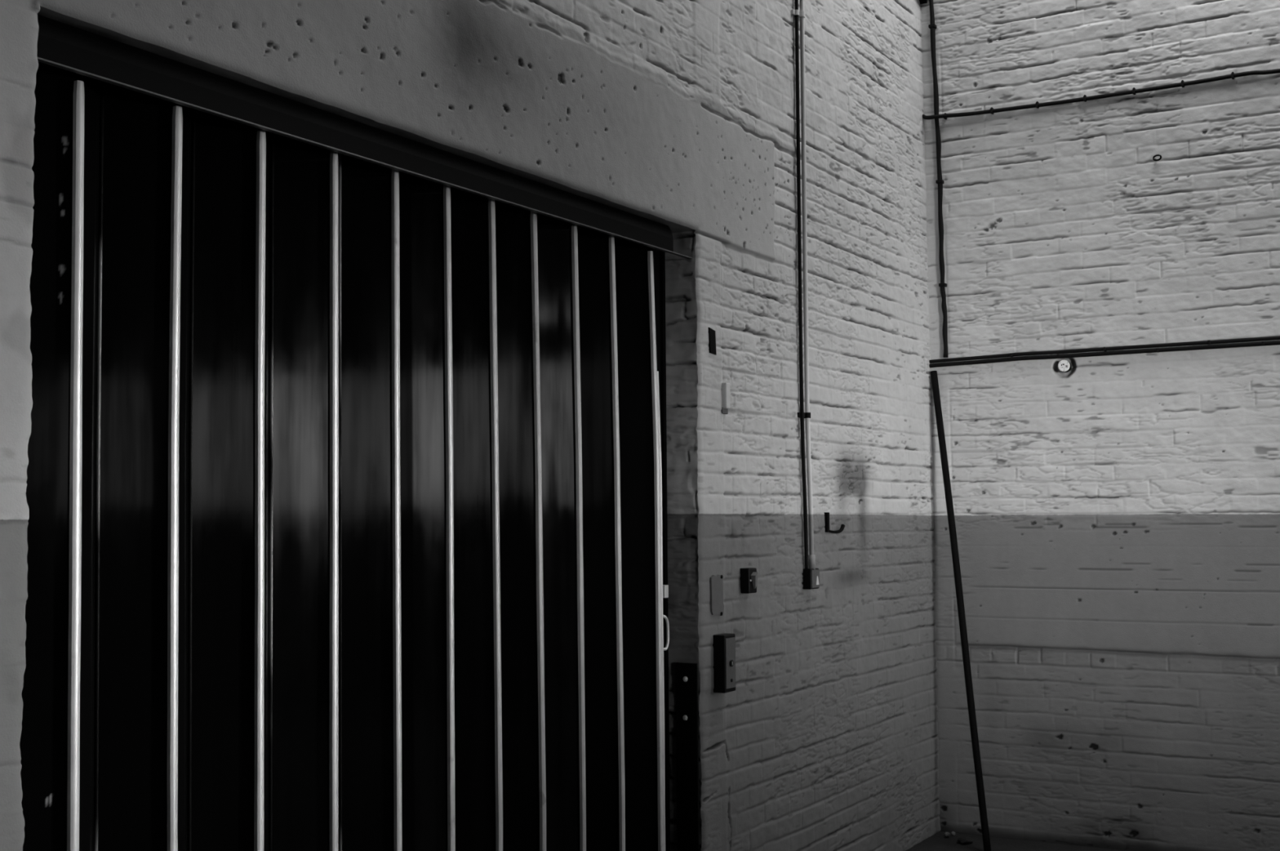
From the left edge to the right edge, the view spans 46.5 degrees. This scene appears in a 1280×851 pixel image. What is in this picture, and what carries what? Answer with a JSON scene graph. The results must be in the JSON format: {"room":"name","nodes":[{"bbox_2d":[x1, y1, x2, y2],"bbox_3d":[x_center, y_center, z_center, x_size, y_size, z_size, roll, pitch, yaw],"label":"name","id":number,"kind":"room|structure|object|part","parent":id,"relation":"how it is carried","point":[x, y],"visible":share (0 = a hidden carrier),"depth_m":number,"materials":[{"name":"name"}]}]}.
{"room":"industrial warehouse","nodes":[
{"label":"industrial warehouse","id":0,"kind":"room"},
{"bbox_2d":[0,0,941,850],"bbox_3d":[-1.519,-1.131,2.621,0.368,5.600,11.059,-2,-4,30],"label":"wall","id":1,"kind":"structure","parent":0,"point":[680,115],"depth_m":5.39,"materials":[{"name":"brick"}]},
{"bbox_2d":[36,14,693,258],"bbox_3d":[-0.550,-0.688,4.059,0.136,0.096,2.666,-2,-4,30],"label":"track","id":2,"kind":"object","parent":1,"relation":"attached to","point":[60,45],"visible":0.81,"depth_m":3.55,"materials":[{"name":"black metal"}]},
{"bbox_2d":[19,62,670,850],"bbox_3d":[-0.552,0.508,3.991,0.110,2.440,2.647,-2,-4,30],"label":"door","id":3,"kind":"structure","parent":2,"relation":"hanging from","point":[346,489],"depth_m":3.62,"materials":[{"name":"black metal"}]},
{"bbox_3d":[-1.128,0.461,3.098,0.008,2.415,0.022,-2,-4,30],"label":"hinge rod","id":4,"kind":"part","parent":3,"relation":"part of","materials":[{"name":"metal"}]},
{"bbox_3d":[-1.000,0.473,3.315,0.008,2.415,0.020,-2,-4,30],"label":"hinge rod","id":5,"kind":"part","parent":3,"relation":"part of","materials":[{"name":"metal"}]},
{"bbox_3d":[-0.875,0.485,3.529,0.008,2.415,0.020,-2,-4,30],"label":"hinge rod","id":6,"kind":"part","parent":3,"relation":"part of","materials":[{"name":"metal"}]},
{"bbox_3d":[-0.753,0.497,3.736,0.008,2.415,0.023,-2,-4,30],"label":"hinge rod","id":7,"kind":"part","parent":3,"relation":"part of","materials":[{"name":"metal"}]},
{"bbox_3d":[0.062,0.571,5.095,0.050,2.440,0.117,-2,-4,30],"label":"closing post","id":8,"kind":"part","parent":3,"relation":"part of","materials":[{"name":"silver metal"}]},
{"bbox_3d":[0.081,0.696,5.014,0.026,0.120,0.034,-2,-4,30],"label":"handle","id":9,"kind":"part","parent":3,"relation":"part of","materials":[{"name":"metal"}]},
{"bbox_2d":[675,662,699,850],"bbox_3d":[0.161,1.300,5.062,0.084,0.980,0.014,-2,-4,30],"label":"plate","id":10,"kind":"object","parent":1,"relation":"attached to","point":[686,673],"visible":1,"depth_m":5.07,"materials":[{"name":"black paint"}]},
{"bbox_2d":[708,327,716,355],"bbox_3d":[0.250,-0.295,5.230,0.012,0.092,0.051,-2,-4,30],"label":"blank plate","id":11,"kind":"object","parent":1,"relation":"attached to","point":[712,335],"visible":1,"depth_m":5.22,"materials":[{"name":"black paint"}]},
{"bbox_2d":[709,574,724,615],"bbox_3d":[0.266,0.591,5.186,0.017,0.142,0.092,-2,-4,30],"label":"cover plate","id":12,"kind":"object","parent":1,"relation":"attached to","point":[717,606],"visible":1,"depth_m":5.18,"materials":[{"name":"grey paint"}]},
{"bbox_2d":[712,632,735,693],"bbox_3d":[0.294,0.824,5.178,0.061,0.198,0.087,-2,-4,30],"label":"control box","id":13,"kind":"object","parent":1,"relation":"attached to","point":[724,644],"visible":1,"depth_m":5.14,"materials":[{"name":"grey metal"}]},
{"bbox_3d":[0.313,0.822,5.165,0.004,0.172,0.070,-2,-4,30],"label":"plate","id":14,"kind":"part","parent":13,"relation":"part of","materials":[{"name":"grey metal"}]},
{"bbox_2d":[720,382,729,413],"bbox_3d":[0.304,-0.096,5.295,0.024,0.110,0.044,-2,-4,30],"label":"wall lug","id":15,"kind":"structure","parent":1,"relation":"attached to","point":[725,388],"depth_m":5.28,"materials":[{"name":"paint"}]},
{"bbox_2d":[739,567,757,593],"bbox_3d":[0.398,0.559,5.377,0.058,0.090,0.068,-2,-4,30],"label":"switch","id":16,"kind":"object","parent":1,"relation":"attached to","point":[748,575],"visible":1,"depth_m":5.36,"materials":[{"name":"black plastic"}]},
{"bbox_3d":[0.416,0.557,5.370,0.019,0.060,0.042,-2,-4,30],"label":"lever","id":17,"kind":"part","parent":16,"relation":"part of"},
{"bbox_2d":[791,0,815,568],"bbox_3d":[0.642,-0.938,5.922,0.041,3.015,0.087,-2,-4,30],"label":"conduit","id":18,"kind":"object","parent":1,"relation":"attached to","point":[800,15],"visible":1,"depth_m":5.88,"materials":[{"name":"black metal"}]},
{"bbox_2d":[802,568,819,589],"bbox_3d":[0.671,0.601,5.854,0.045,0.080,0.083,-2,-4,30],"label":"junction box","id":19,"kind":"object","parent":1,"relation":"attached to","point":[811,577],"visible":1,"depth_m":5.82,"materials":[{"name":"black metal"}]},
{"bbox_3d":[0.688,0.601,5.844,0.004,0.070,0.073,-2,-4,30],"label":"lid","id":20,"kind":"part","parent":19,"relation":"part of","materials":[{"name":"grey metal"}]},
{"bbox_2d":[824,511,844,533],"bbox_3d":[0.795,0.397,6.083,0.023,0.086,0.141,-3,-5,41],"label":"wall hook","id":21,"kind":"object","parent":1,"relation":"attached to","point":[826,513],"visible":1,"depth_m":6.03,"materials":[{"name":"black paint"}]},
{"bbox_2d":[919,0,927,4],"bbox_3d":[1.359,-2.146,7.194,0.079,0.178,0.148,-2,-4,30],"label":"bracket","id":22,"kind":"object","parent":1,"relation":"attached to","point":[922,2],"visible":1,"depth_m":7.25,"materials":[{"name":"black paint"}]},
{"bbox_2d":[928,0,948,357],"bbox_3d":[1.434,-1.349,7.198,0.085,2.051,0.047,2,-4,-37],"label":"cable","id":23,"kind":"object","parent":1,"relation":"attached to","point":[931,26],"visible":1,"depth_m":7.18,"materials":[{"name":"black rubber"}]},
{"bbox_2d":[905,831,1129,850],"bbox_3d":[1.992,1.581,0.543,8.800,0.120,11.300,-2,-4,30],"label":"floor","id":24,"kind":"structure","parent":0,"point":[938,841],"depth_m":6.76,"materials":[{"name":"concrete"}]},
{"bbox_2d":[943,831,950,837],"bbox_3d":[1.429,1.903,6.937,0.025,0.026,0.035,-2,-4,30],"label":"rubble","id":25,"kind":"object","parent":24,"relation":"on","point":[947,834],"visible":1,"depth_m":6.93,"materials":[{"name":"grey stone"}]},
{"bbox_2d":[930,370,991,850],"bbox_3d":[1.480,0.816,6.889,0.038,2.188,0.472,1,-4,-15],"label":"pole","id":26,"kind":"object","parent":24,"relation":"on","point":[953,534],"visible":1,"depth_m":6.87,"materials":[{"name":"black metal"}]},
{"bbox_2d":[956,836,973,843],"bbox_3d":[1.486,1.895,6.817,0.081,0.027,0.067,2,-4,-32],"label":"rubble","id":27,"kind":"object","parent":24,"relation":"on","point":[962,839],"visible":1,"depth_m":6.80,"materials":[{"name":"stone"}]},
{"bbox_2d":[920,0,1279,850],"bbox_3d":[4.898,-1.023,5.165,8.260,5.600,0.112,-2,-4,30],"label":"wall","id":28,"kind":"structure","parent":0,"point":[1117,517],"depth_m":6.75,"materials":[{"name":"brick"}]},
{"bbox_2d":[1057,360,1071,372],"bbox_3d":[1.960,-0.273,6.880,0.054,0.054,0.058,-2,-4,26],"label":"boss","id":29,"kind":"object","parent":28,"relation":"attached to","point":[1064,366],"visible":1,"depth_m":6.86,"materials":[{"name":"white paint"}]},
{"bbox_2d":[922,68,1279,119],"bbox_3d":[2.660,-1.541,6.478,3.006,0.053,0.057,-2,-4,30],"label":"cable","id":30,"kind":"object","parent":28,"relation":"attached to","point":[1233,75],"visible":1,"depth_m":6.79,"materials":[{"name":"black rubber"}]},
{"bbox_2d":[928,340,1279,367],"bbox_3d":[2.692,-0.349,6.436,2.998,0.030,0.028,-2,-4,30],"label":"pipe","id":31,"kind":"object","parent":28,"relation":"attached to","point":[1268,342],"visible":1,"depth_m":6.75,"materials":[{"name":"black metal"}]},
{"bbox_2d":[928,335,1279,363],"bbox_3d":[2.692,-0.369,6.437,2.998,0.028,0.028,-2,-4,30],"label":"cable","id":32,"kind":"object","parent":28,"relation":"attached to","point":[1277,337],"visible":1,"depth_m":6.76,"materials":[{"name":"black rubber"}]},
{"bbox_2d":[1152,154,1161,160],"bbox_3d":[2.324,-1.198,6.683,0.043,0.030,0.032,-4,-5,44],"label":"screw eye","id":33,"kind":"object","parent":28,"relation":"attached to","point":[1156,155],"visible":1,"depth_m":6.67,"materials":[{"name":"black paint"}]}
]}

